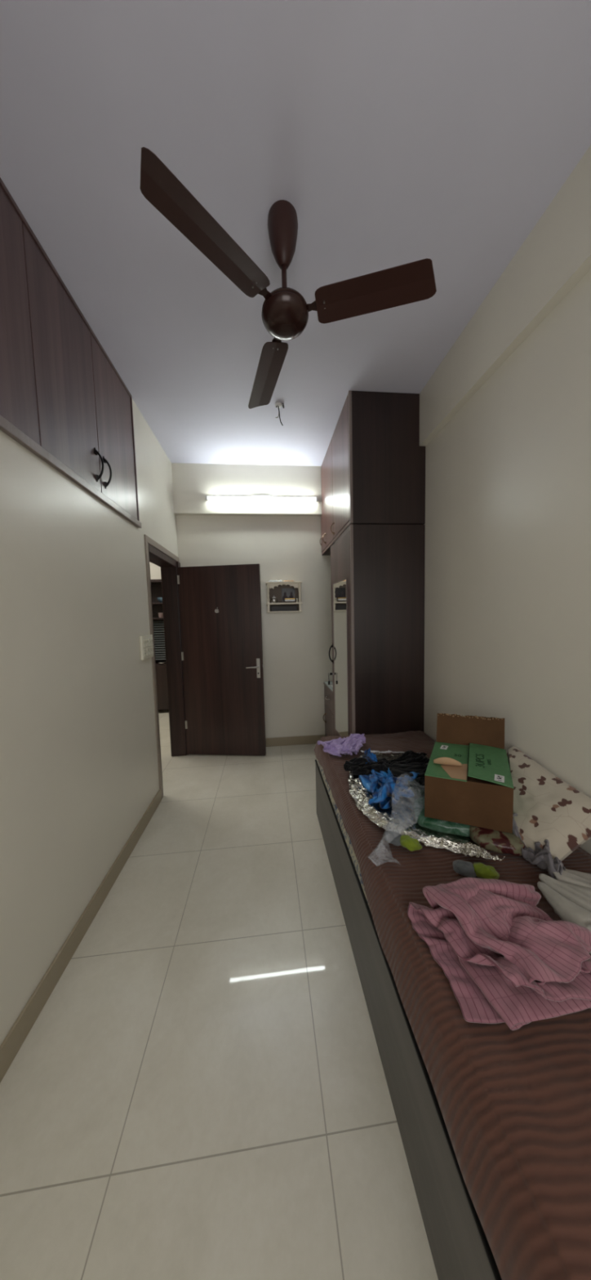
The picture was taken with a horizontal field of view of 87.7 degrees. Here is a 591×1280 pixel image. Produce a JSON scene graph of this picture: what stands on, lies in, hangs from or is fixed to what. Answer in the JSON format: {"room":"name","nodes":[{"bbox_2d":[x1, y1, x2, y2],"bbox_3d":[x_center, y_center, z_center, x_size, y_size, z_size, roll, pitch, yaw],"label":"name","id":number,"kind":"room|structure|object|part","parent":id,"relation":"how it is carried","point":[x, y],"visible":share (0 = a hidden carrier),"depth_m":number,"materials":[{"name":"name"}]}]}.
{"room":"bedroom","nodes":[
{"label":"bedroom","id":0,"kind":"room"},
{"bbox_2d":[0,399,177,1045],"bbox_3d":[-1.192,-0.189,2.011,0.150,3.100,6.750,-2,4,-5],"label":"wall","id":1,"kind":"structure","parent":0,"point":[79,766],"depth_m":1.38,"materials":[{"name":"beige paint"}]},
{"bbox_2d":[0,177,141,528],"bbox_3d":[-1.079,-1.185,0.769,0.192,0.931,2.964,-2,4,-5],"label":"upper cabinet","id":2,"kind":"object","parent":1,"relation":"attached to","point":[63,398],"visible":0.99,"depth_m":1.39,"materials":[{"name":"brown wood"}]},
{"bbox_3d":[-1.060,-1.214,1.011,0.020,0.866,0.480,-2,4,-5],"label":"door","id":3,"kind":"part","parent":2,"relation":"part of","materials":[{"name":"laminate"}]},
{"bbox_3d":[-1.107,-1.249,1.490,0.020,0.866,0.475,-2,4,-5],"label":"door","id":4,"kind":"part","parent":2,"relation":"part of","materials":[{"name":"laminate"}]},
{"bbox_3d":[-1.037,-1.641,0.740,0.009,0.020,2.964,-2,4,-5],"label":"trim","id":5,"kind":"part","parent":2,"relation":"part of","materials":[{"name":"laminate"}]},
{"bbox_3d":[-1.008,-0.743,0.807,0.021,0.040,2.964,-2,4,-5],"label":"trim","id":6,"kind":"part","parent":2,"relation":"part of","materials":[{"name":"laminate"}]},
{"bbox_3d":[-1.087,-0.973,1.708,0.044,0.184,0.022,-2,4,-5],"label":"handle","id":7,"kind":"part","parent":2,"relation":"part of","materials":[{"name":"black metal"}]},
{"bbox_3d":[-1.096,-0.980,1.797,0.044,0.184,0.022,-2,4,-5],"label":"handle","id":8,"kind":"part","parent":2,"relation":"part of","materials":[{"name":"black metal"}]},
{"bbox_3d":[-1.155,-1.284,1.978,0.020,0.866,0.499,-2,4,-5],"label":"door","id":9,"kind":"part","parent":2,"relation":"part of","materials":[{"name":"laminate"}]},
{"bbox_3d":[-1.168,-1.302,2.238,0.009,0.869,0.014,-2,4,-5],"label":"trim","id":10,"kind":"part","parent":2,"relation":"part of","materials":[{"name":"laminate"}]},
{"bbox_2d":[0,789,161,1083],"bbox_3d":[-0.929,1.410,0.655,0.012,0.100,3.780,-2,4,-5],"label":"baseboard","id":11,"kind":"structure","parent":1,"relation":"attached to","point":[19,1032],"depth_m":1.31,"materials":[{"name":"beige tile"}]},
{"bbox_2d":[139,634,153,660],"bbox_3d":[-1.125,0.051,2.335,0.027,0.176,0.210,-2,4,-5],"label":"board","id":12,"kind":"object","parent":1,"relation":"attached to","point":[146,644],"visible":1,"depth_m":2.29,"materials":[{"name":"beige plastic"}]},
{"bbox_3d":[-1.118,0.051,2.335,0.002,0.144,0.178,-2,4,-5],"label":"module frame","id":13,"kind":"part","parent":12,"relation":"part of","materials":[{"name":"beige plastic"}]},
{"bbox_2d":[144,534,266,799],"bbox_3d":[-0.828,0.209,2.956,1.039,2.150,0.933,-2,4,-5],"label":"door","id":14,"kind":"structure","parent":1,"relation":"in","point":[212,620],"depth_m":3.25,"materials":[{"name":"laminate"}]},
{"bbox_3d":[-1.185,0.220,2.922,0.010,2.150,0.933,-2,4,-5],"label":"architrave","id":15,"kind":"part","parent":14,"relation":"part of","materials":[{"name":"beige wood"}]},
{"bbox_3d":[-1.264,0.244,2.906,0.159,2.108,0.826,-2,4,-5],"label":"frame","id":16,"kind":"part","parent":14,"relation":"part of","materials":[{"name":"laminate"}]},
{"bbox_3d":[-0.445,0.282,3.189,0.140,0.023,0.058,-2,4,-5],"label":"lever handle","id":17,"kind":"part","parent":14,"relation":"part of","materials":[{"name":"silver metal"}]},
{"bbox_3d":[-0.388,0.296,3.220,0.036,0.205,0.006,-1,4,5],"label":"handle plate","id":18,"kind":"part","parent":14,"relation":"part of","materials":[{"name":"silver metal"}]},
{"bbox_2d":[149,561,161,579],"bbox_3d":[-2.785,-0.391,5.291,2.686,3.100,0.100,-2,4,-5],"label":"wall","id":19,"kind":"structure","parent":0,"point":[155,571],"depth_m":5.22,"materials":[{"name":"beige paint"}]},
{"bbox_2d":[0,709,438,1279],"bbox_3d":[-1.234,1.411,2.096,5.050,0.100,7.000,-2,4,-5],"label":"floor","id":20,"kind":"structure","parent":0,"point":[201,1091],"depth_m":0.99,"materials":[{"name":"tile"}]},
{"bbox_2d":[151,579,168,710],"bbox_3d":[-2.330,0.112,4.979,1.200,2.120,0.320,-2,4,-5],"label":"display cabinet","id":21,"kind":"object","parent":20,"relation":"on","point":[156,584],"visible":0.02,"depth_m":4.90,"materials":[{"name":"laminate"}]},
{"bbox_2d":[151,602,162,604],"bbox_3d":[-2.346,-0.575,4.920,1.160,0.020,0.296,-2,4,-5],"label":"shelf","id":22,"kind":"object","parent":21,"relation":"attached to","point":[153,603],"depth_m":4.79,"materials":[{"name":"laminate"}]},
{"bbox_2d":[156,597,162,602],"bbox_3d":[-2.118,-0.635,4.926,0.190,0.085,0.190,-2,4,-5],"label":"bowl","id":23,"kind":"object","parent":21,"relation":"on","point":[160,599],"visible":0.27,"depth_m":4.85,"materials":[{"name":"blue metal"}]},
{"bbox_2d":[158,613,163,617],"bbox_3d":[-2.145,-0.396,4.924,0.096,0.080,0.083,-5,6,-42],"label":"cup","id":24,"kind":"object","parent":21,"relation":"on","point":[160,615],"visible":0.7,"depth_m":4.89,"materials":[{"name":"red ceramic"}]},
{"bbox_2d":[155,661,165,665],"bbox_3d":[-2.322,0.382,4.990,1.160,0.020,0.296,-2,4,-5],"label":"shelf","id":25,"kind":"object","parent":21,"relation":"attached to","point":[157,662],"depth_m":4.87,"materials":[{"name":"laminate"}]},
{"bbox_3d":[-2.299,0.762,4.875,1.156,0.718,0.016,-2,4,-5],"label":"door","id":26,"kind":"part","parent":21,"relation":"part of","materials":[{"name":"laminate"}]},
{"bbox_2d":[323,681,333,737],"bbox_3d":[0.641,0.859,3.287,0.613,0.731,0.630,-2,4,-5],"label":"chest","id":27,"kind":"object","parent":20,"relation":"on","point":[328,690],"visible":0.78,"depth_m":3.34,"materials":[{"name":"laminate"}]},
{"bbox_3d":[0.646,0.496,3.261,0.581,0.005,0.626,-2,4,-5],"label":"glass","id":28,"kind":"part","parent":27,"relation":"part of","materials":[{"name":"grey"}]},
{"bbox_3d":[0.374,0.641,3.246,0.020,0.215,0.621,-2,4,-5],"label":"drawer","id":29,"kind":"part","parent":27,"relation":"part of","materials":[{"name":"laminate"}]},
{"bbox_3d":[0.382,0.960,3.269,0.020,0.415,0.621,-2,4,-5],"label":"door","id":30,"kind":"part","parent":27,"relation":"part of","materials":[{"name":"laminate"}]},
{"bbox_2d":[328,524,425,736],"bbox_3d":[0.654,0.190,2.649,0.668,2.158,0.537,-2,4,-5],"label":"wardrobe","id":31,"kind":"object","parent":20,"relation":"on","point":[377,571],"visible":0.82,"depth_m":2.38,"materials":[{"name":"laminate"}]},
{"bbox_3d":[0.328,0.127,2.849,0.042,0.190,0.022,-2,4,-5],"label":"handle","id":32,"kind":"part","parent":31,"relation":"part of","materials":[{"name":"black metal"}]},
{"bbox_2d":[333,579,347,736],"bbox_3d":[0.385,0.174,2.630,0.004,1.325,0.357,-2,4,-10],"label":"mirror","id":33,"kind":"object","parent":31,"relation":"attached to","point":[340,586],"depth_m":2.61,"materials":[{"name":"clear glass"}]},
{"bbox_3d":[0.384,0.174,2.630,0.006,1.341,0.373,-2,4,-10],"label":"mirror frame","id":34,"kind":"part","parent":31,"relation":"part of","materials":[{"name":"laminate"}]},
{"bbox_3d":[0.397,0.184,2.633,0.021,2.045,0.510,-2,4,-10],"label":"door","id":35,"kind":"part","parent":31,"relation":"part of","materials":[{"name":"laminate"}]},
{"bbox_3d":[0.391,-0.860,2.559,0.019,0.038,0.516,-2,4,-5],"label":"rail","id":36,"kind":"part","parent":31,"relation":"part of","materials":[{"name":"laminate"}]},
{"bbox_2d":[315,760,502,1279],"bbox_3d":[0.682,1.154,1.409,0.886,0.417,1.902,-2,4,-5],"label":"bed","id":37,"kind":"object","parent":20,"relation":"on","point":[460,1249],"visible":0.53,"depth_m":0.79,"materials":[{"name":"laminate"}]},
{"bbox_2d":[314,752,370,910],"bbox_3d":[0.674,0.920,1.437,0.878,0.198,1.932,-2,4,-5],"label":"mattress","id":38,"kind":"object","parent":37,"relation":"on","point":[346,837],"visible":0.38,"depth_m":1.46,"materials":[{"name":"beige fabric"}]},
{"bbox_2d":[314,730,590,1279],"bbox_3d":[0.668,0.866,1.436,0.882,0.132,1.963,-2,4,-5],"label":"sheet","id":39,"kind":"object","parent":38,"relation":"on","point":[515,1105],"visible":0.52,"depth_m":0.63,"materials":[{"name":"brown fabric"}]},
{"bbox_2d":[317,733,365,756],"bbox_3d":[0.338,0.723,2.133,0.351,0.072,0.279,-2,4,-5],"label":"clothing","id":40,"kind":"object","parent":39,"relation":"on","point":[354,742],"visible":1,"depth_m":2.12,"materials":[{"name":"purple fabric"}]},
{"bbox_2d":[383,831,422,851],"bbox_3d":[0.428,0.801,1.230,0.146,0.043,0.063,1,5,32],"label":"sock","id":41,"kind":"object","parent":39,"relation":"on","point":[397,839],"visible":1,"depth_m":1.22,"materials":[{"name":"green fabric"}]},
{"bbox_2d":[347,752,477,853],"bbox_3d":[0.545,0.770,1.633,0.525,0.043,0.913,-1,4,9],"label":"sheet","id":42,"kind":"object","parent":39,"relation":"on","point":[399,818],"visible":0.39,"depth_m":1.39,"materials":[{"name":"silver metal"}]},
{"bbox_2d":[343,750,429,775],"bbox_3d":[0.561,0.724,1.816,0.551,0.082,0.203,-2,4,-5],"label":"clothing","id":43,"kind":"object","parent":42,"relation":"on","point":[357,766],"visible":0.8,"depth_m":1.80,"materials":[{"name":"black fabric"}]},
{"bbox_2d":[362,747,377,764],"bbox_3d":[0.454,0.717,1.872,0.106,0.059,0.143,2,5,36],"label":"clothing","id":44,"kind":"object","parent":43,"relation":"on","point":[368,755],"visible":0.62,"depth_m":1.89,"materials":[{"name":"blue fabric"}]},
{"bbox_2d":[358,768,419,808],"bbox_3d":[0.489,0.731,1.641,0.312,0.094,0.403,-2,4,-5],"label":"clothing","id":45,"kind":"object","parent":42,"relation":"on","point":[387,789],"visible":0.93,"depth_m":1.53,"materials":[{"name":"blue fabric"}]},
{"bbox_2d":[360,750,420,753],"bbox_3d":[0.607,0.723,1.992,0.370,0.044,0.076,-1,4,13],"label":"plastic wrap","id":46,"kind":"object","parent":42,"relation":"on","point":[362,751],"visible":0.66,"depth_m":1.99,"materials":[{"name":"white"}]},
{"bbox_2d":[389,762,428,792],"bbox_3d":[0.630,0.715,1.653,0.241,0.105,0.282,0,5,24],"label":"clothing","id":47,"kind":"object","parent":42,"relation":"on","point":[397,770],"visible":0.62,"depth_m":1.62,"materials":[{"name":"black fabric"}]},
{"bbox_2d":[413,796,470,836],"bbox_3d":[0.660,0.778,1.370,0.251,0.059,0.214,0,4,17],"label":"pack","id":48,"kind":"object","parent":42,"relation":"on","point":[435,824],"visible":0.41,"depth_m":1.29,"materials":[{"name":"green plastic"}]},
{"bbox_2d":[456,842,505,861],"bbox_3d":[0.684,0.792,1.143,0.126,0.036,0.093,-2,4,-5],"label":"scrap","id":49,"kind":"object","parent":42,"relation":"on","point":[479,851],"visible":1,"depth_m":1.15,"materials":[{"name":"silver metal"}]},
{"bbox_2d":[453,859,499,879],"bbox_3d":[0.634,0.807,1.080,0.146,0.043,0.062,0,4,18],"label":"sock","id":50,"kind":"object","parent":39,"relation":"on","point":[465,868],"visible":0.94,"depth_m":1.07,"materials":[{"name":"fabric"}]},
{"bbox_2d":[469,825,525,856],"bbox_3d":[0.816,0.782,1.263,0.197,0.059,0.224,0,5,22],"label":"pack","id":51,"kind":"object","parent":39,"relation":"on","point":[495,841],"visible":0.56,"depth_m":1.18},
{"bbox_2d":[407,877,590,1031],"bbox_3d":[0.565,0.788,0.830,0.434,0.125,0.321,-2,4,-5],"label":"blanket","id":52,"kind":"object","parent":39,"relation":"on","point":[503,958],"visible":1,"depth_m":0.78,"materials":[{"name":"pink fabric"}]},
{"bbox_2d":[512,813,565,879],"bbox_3d":[0.888,0.759,1.157,0.093,0.107,0.276,-2,4,-5],"label":"clothing","id":53,"kind":"object","parent":39,"relation":"on","point":[542,858],"visible":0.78,"depth_m":1.09,"materials":[{"name":"grey fabric"}]},
{"bbox_2d":[506,746,590,861],"bbox_3d":[0.988,0.669,1.318,0.298,0.247,0.502,-2,4,-5],"label":"pillow","id":54,"kind":"object","parent":39,"relation":"on","point":[546,806],"visible":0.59,"depth_m":1.18,"materials":[{"name":"white fabric"}]},
{"bbox_2d":[537,868,590,954],"bbox_3d":[0.896,0.795,0.934,0.371,0.078,0.241,-4,5,-31],"label":"clothing","id":55,"kind":"object","parent":39,"relation":"on","point":[569,895],"visible":0.96,"depth_m":0.94,"materials":[{"name":"grey fabric"}]},
{"bbox_3d":[0.886,0.762,1.510,0.278,0.060,0.256,-2,4,-5],"label":"pack","id":56,"kind":"object","parent":39,"relation":"on","visible":0},
{"bbox_2d":[424,712,513,833],"bbox_3d":[0.800,0.571,1.424,0.312,0.338,0.480,1,5,30],"label":"cardboard box","id":57,"kind":"object","parent":56,"relation":"on","point":[470,783],"visible":1,"depth_m":1.30,"materials":[{"name":"brown cardboard"}]},
{"bbox_2d":[176,515,332,737],"bbox_3d":[-0.184,-0.325,3.503,2.146,3.100,0.100,-2,4,-5],"label":"wall","id":58,"kind":"structure","parent":0,"point":[297,663],"depth_m":3.46,"materials":[{"name":"beige paint"}]},
{"bbox_2d":[171,462,321,515],"bbox_3d":[-0.234,-1.612,3.323,2.096,0.504,0.066,-2,4,-5],"label":"beam","id":59,"kind":"structure","parent":58,"relation":"attached to","point":[191,482],"depth_m":3.26,"materials":[{"name":"beige paint"}]},
{"bbox_2d":[204,495,318,501],"bbox_3d":[-0.349,-1.504,3.256,1.190,0.057,0.058,-2,4,-5],"label":"tube light","id":60,"kind":"object","parent":59,"relation":"attached to","point":[206,497],"visible":1,"depth_m":3.24,"materials":[{"name":"white plastic"}]},
{"bbox_2d":[265,581,302,613],"bbox_3d":[-0.127,-0.465,3.365,0.388,0.326,0.163,-2,4,-5],"label":"shelf","id":61,"kind":"object","parent":58,"relation":"attached to","point":[273,588],"visible":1,"depth_m":3.31,"materials":[{"name":"beige wood"}]},
{"bbox_2d":[271,595,277,602],"bbox_3d":[-0.233,-0.441,3.329,0.074,0.080,0.074,-2,4,-5],"label":"urn","id":62,"kind":"object","parent":61,"relation":"on","point":[273,599],"visible":0.88,"depth_m":3.31,"materials":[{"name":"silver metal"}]},
{"bbox_2d":[271,598,277,602],"bbox_3d":[-0.232,-0.427,3.330,0.074,0.052,0.074,-2,4,-5],"label":"pot","id":63,"kind":"object","parent":62,"relation":"on","point":[273,600],"depth_m":3.30,"materials":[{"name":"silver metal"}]},
{"bbox_2d":[270,605,297,611],"bbox_3d":[-0.130,-0.345,3.384,0.285,0.058,0.105,-2,4,-5],"label":"book","id":64,"kind":"object","parent":61,"relation":"on","point":[273,608],"visible":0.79,"depth_m":3.33,"materials":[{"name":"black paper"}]},
{"bbox_3d":[-0.135,-0.469,3.442,0.348,0.297,0.005,-2,4,-5],"label":"panel","id":65,"kind":"part","parent":61,"relation":"part of","materials":[{"name":"brown"}]},
{"bbox_2d":[281,587,294,601],"bbox_3d":[-0.079,-0.506,3.433,0.145,0.143,0.014,-2,4,-5],"label":"picture","id":66,"kind":"object","parent":61,"relation":"on","point":[289,593],"visible":0.87,"depth_m":3.43,"materials":[{"name":"black"}]},
{"bbox_2d":[284,598,295,602],"bbox_3d":[-0.061,-0.429,3.347,0.114,0.046,0.054,-2,4,-5],"label":"box","id":67,"kind":"object","parent":61,"relation":"on","point":[293,600],"visible":0.88,"depth_m":3.32,"materials":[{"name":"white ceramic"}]},
{"bbox_2d":[265,734,324,746],"bbox_3d":[-0.406,1.183,3.533,1.513,0.100,0.012,-2,4,-5],"label":"baseboard","id":68,"kind":"structure","parent":58,"relation":"attached to","point":[305,740],"depth_m":3.56,"materials":[{"name":"beige tile"}]},
{"bbox_2d":[0,0,590,466],"bbox_3d":[-1.315,-1.779,1.860,5.050,0.100,7.000,-2,4,-5],"label":"ceiling","id":69,"kind":"structure","parent":0,"point":[395,132],"depth_m":1.10,"materials":[{"name":"white paint"}]},
{"bbox_2d":[275,401,284,425],"bbox_3d":[-0.120,-1.713,2.344,0.071,0.163,0.056,-2,4,-5],"label":"ceiling rose","id":70,"kind":"object","parent":69,"relation":"attached to","point":[277,404],"visible":1,"depth_m":2.33,"materials":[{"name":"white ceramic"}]},
{"bbox_2d":[139,146,436,408],"bbox_3d":[0.011,-1.515,1.342,1.024,0.415,1.007,-2,4,-5],"label":"ceiling fan","id":71,"kind":"object","parent":69,"relation":"hanging from","point":[285,310],"visible":1,"depth_m":1.19,"materials":[{"name":"brown metal"}]},
{"bbox_3d":[-0.286,-1.325,1.012,0.124,0.027,0.462,2,6,42],"label":"blade","id":72,"kind":"part","parent":71,"relation":"part of","materials":[{"name":"brown metal"}]},
{"bbox_3d":[-0.156,-1.374,1.625,0.124,0.027,0.462,-3,4,-18],"label":"blade","id":73,"kind":"part","parent":71,"relation":"part of","materials":[{"name":"brown metal"}]},
{"bbox_3d":[0.310,-1.355,1.199,0.462,0.027,0.124,0,4,13],"label":"blade","id":74,"kind":"part","parent":71,"relation":"part of","materials":[{"name":"brown metal"}]},
{"bbox_2d":[419,144,590,446],"bbox_3d":[1.058,-1.549,1.110,0.048,0.369,4.719,-2,4,-5],"label":"beam","id":75,"kind":"structure","parent":69,"relation":"attached to","point":[555,255],"depth_m":1.39,"materials":[{"name":"beige paint"}]},
{"bbox_2d":[423,268,590,854],"bbox_3d":[1.186,-0.194,1.270,0.150,3.100,4.819,-2,4,-5],"label":"wall","id":76,"kind":"structure","parent":0,"point":[508,523],"depth_m":1.47,"materials":[{"name":"beige paint"}]},
{"bbox_2d":[320,390,425,555],"bbox_3d":[0.609,-1.381,2.857,0.616,0.932,1.182,-2,4,-5],"label":"upper cabinet","id":77,"kind":"object","parent":76,"relation":"attached to","point":[373,466],"visible":1,"depth_m":2.28,"materials":[{"name":"laminate"}]},
{"bbox_3d":[0.298,-1.175,3.402,0.020,0.394,0.063,-2,4,-5],"label":"filler door","id":78,"kind":"part","parent":77,"relation":"part of","materials":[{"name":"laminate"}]},
{"bbox_3d":[0.322,-1.395,3.082,0.020,0.878,0.541,-2,4,-5],"label":"door","id":79,"kind":"part","parent":77,"relation":"part of","materials":[{"name":"laminate"}]},
{"bbox_3d":[0.340,-1.825,2.774,0.019,0.020,1.096,-2,4,-5],"label":"rail","id":80,"kind":"part","parent":77,"relation":"part of","materials":[{"name":"laminate"}]},
{"bbox_3d":[0.359,-0.923,2.874,0.019,0.028,1.162,-2,4,-5],"label":"rail","id":81,"kind":"part","parent":77,"relation":"part of","materials":[{"name":"laminate"}]},
{"bbox_3d":[0.375,-1.356,2.538,0.020,0.878,0.545,-2,4,-5],"label":"door","id":82,"kind":"part","parent":77,"relation":"part of","materials":[{"name":"laminate"}]},
{"bbox_3d":[0.638,-0.928,2.903,0.576,0.020,1.160,-2,4,-5],"label":"panel","id":83,"kind":"part","parent":77,"relation":"part of","materials":[{"name":"laminate"}]},
{"bbox_3d":[0.693,-1.341,2.283,0.560,0.932,0.020,-2,4,-5],"label":"panel","id":84,"kind":"part","parent":77,"relation":"part of","materials":[{"name":"laminate"}]}
]}

